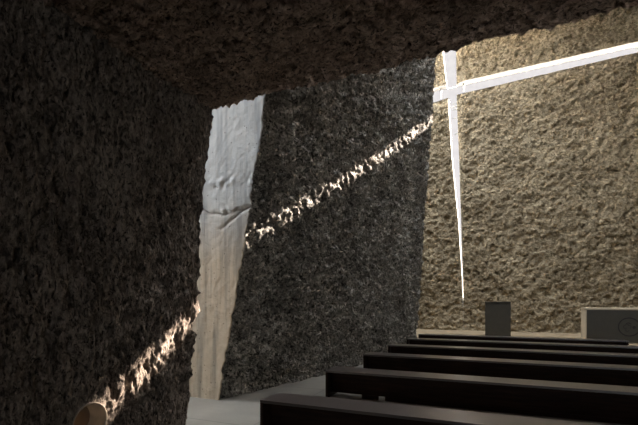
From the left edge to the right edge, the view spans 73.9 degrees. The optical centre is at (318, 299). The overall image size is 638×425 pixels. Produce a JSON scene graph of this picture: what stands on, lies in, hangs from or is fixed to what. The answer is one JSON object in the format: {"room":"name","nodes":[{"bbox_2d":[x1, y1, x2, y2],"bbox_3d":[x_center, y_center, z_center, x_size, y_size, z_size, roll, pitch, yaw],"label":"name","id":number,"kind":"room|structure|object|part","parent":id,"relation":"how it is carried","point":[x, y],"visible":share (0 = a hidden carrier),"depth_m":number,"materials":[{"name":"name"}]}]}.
{"room":"house of worship","nodes":[
{"label":"house of worship","id":0,"kind":"room"},
{"bbox_2d":[0,0,212,424],"bbox_3d":[-6.180,-0.361,0.548,5.663,3.927,12.069,0,0,24],"label":"wall","id":1,"kind":"structure","parent":0,"point":[103,161],"depth_m":3.59,"materials":[{"name":"brown concrete"}]},
{"bbox_2d":[188,56,435,399],"bbox_3d":[-0.756,-5.904,10.928,7.070,15.009,8.361,0,0,24],"label":"wall","id":2,"kind":"structure","parent":0,"point":[312,224],"depth_m":7.99,"materials":[{"name":"grey concrete"}]},
{"bbox_2d":[43,0,637,108],"bbox_3d":[-0.982,-7.782,-1.616,17.503,11.236,12.251,0,0,24],"label":"ceiling","id":3,"kind":"structure","parent":0,"point":[222,53],"depth_m":3.52,"materials":[{"name":"brown concrete"}]},
{"bbox_2d":[187,365,626,424],"bbox_3d":[2.344,1.750,5.961,18.500,0.300,29.400,0,0,24],"label":"floor","id":4,"kind":"structure","parent":0,"point":[244,409],"depth_m":6.43,"materials":[{"name":"concrete"}]},
{"bbox_2d":[260,392,601,424],"bbox_3d":[2.081,1.375,3.908,5.830,0.450,0.450,0,0,24],"label":"pew","id":5,"kind":"object","parent":4,"relation":"on","point":[279,408],"visible":1,"depth_m":4.58,"materials":[{"name":"brown wood"}]},
{"bbox_3d":[-0.572,1.391,5.073,0.035,0.418,0.446,0,0,24],"label":"panel","id":6,"kind":"part","parent":5,"relation":"part of","materials":[{"name":"brown wood"}]},
{"bbox_2d":[325,366,637,424],"bbox_3d":[2.865,1.375,5.967,5.830,0.450,0.450,0,0,24],"label":"pew","id":7,"kind":"object","parent":4,"relation":"on","point":[617,404],"visible":0.93,"depth_m":6.06,"materials":[{"name":"brown wood"}]},
{"bbox_3d":[0.212,1.391,7.131,0.035,0.418,0.446,0,0,24],"label":"panel","id":8,"kind":"part","parent":7,"relation":"part of","materials":[{"name":"brown wood"}]},
{"bbox_3d":[0.827,1.569,6.848,0.270,0.062,0.045,0,0,24],"label":"foot rail","id":9,"kind":"part","parent":7,"relation":"part of","materials":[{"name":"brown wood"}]},
{"bbox_3d":[3.017,1.569,5.886,4.287,0.062,0.045,0,0,24],"label":"foot rail","id":10,"kind":"part","parent":7,"relation":"part of","materials":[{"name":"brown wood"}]},
{"bbox_2d":[363,352,637,386],"bbox_3d":[3.698,1.375,8.014,5.830,0.450,0.450,0,0,24],"label":"pew","id":11,"kind":"object","parent":4,"relation":"on","point":[590,373],"visible":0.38,"depth_m":8.04,"materials":[{"name":"brown wood"}]},
{"bbox_3d":[1.045,1.391,9.179,0.035,0.418,0.446,0,0,24],"label":"panel","id":12,"kind":"part","parent":11,"relation":"part of","materials":[{"name":"brown wood"}]},
{"bbox_2d":[388,343,637,365],"bbox_3d":[4.521,1.375,9.838,5.830,0.450,0.450,0,0,24],"label":"pew","id":13,"kind":"object","parent":4,"relation":"on","point":[461,351],"visible":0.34,"depth_m":9.74,"materials":[{"name":"brown wood"}]},
{"bbox_2d":[407,338,637,353],"bbox_3d":[5.368,1.375,11.595,5.830,0.450,0.450,0,0,24],"label":"pew","id":14,"kind":"object","parent":4,"relation":"on","point":[419,341],"visible":0.33,"depth_m":11.44,"materials":[{"name":"brown wood"}]},
{"bbox_2d":[418,333,628,344],"bbox_3d":[6.092,1.375,13.243,5.830,0.450,0.450,0,0,24],"label":"pew","id":15,"kind":"object","parent":4,"relation":"on","point":[422,335],"visible":0.39,"depth_m":13.00,"materials":[{"name":"brown wood"}]},
{"bbox_2d":[417,5,637,332],"bbox_3d":[8.114,-5.900,19.107,17.500,15.000,0.566,0,0,24],"label":"wall","id":16,"kind":"structure","parent":0,"point":[548,163],"depth_m":18.36,"materials":[{"name":"beige concrete"}]},
{"bbox_2d":[416,329,637,345],"bbox_3d":[7.120,1.500,16.718,17.400,0.200,4.940,0,0,24],"label":"platform","id":17,"kind":"object","parent":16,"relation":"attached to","point":[419,331],"depth_m":17.72,"materials":[{"name":"beige stone"}]},
{"bbox_2d":[485,302,510,335],"bbox_3d":[6.885,0.730,16.319,0.910,1.340,0.380,0,0,24],"label":"ambo","id":18,"kind":"object","parent":17,"relation":"on","point":[497,314],"visible":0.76,"depth_m":16.15,"materials":[{"name":"grey stone"}]},
{"bbox_2d":[581,307,637,343],"bbox_3d":[10.182,0.833,14.089,2.424,1.135,0.938,0,0,24],"label":"altar","id":19,"kind":"object","parent":17,"relation":"on","point":[596,323],"visible":0.94,"depth_m":13.87,"materials":[{"name":"stone"}]},
{"bbox_2d":[433,47,637,276],"bbox_3d":[9.229,-6.700,18.910,10.100,13.400,0.001,0,0,24],"label":"window","id":20,"kind":"structure","parent":16,"relation":"in","point":[451,94],"depth_m":20.05,"materials":[{"name":"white glass"}]}
]}

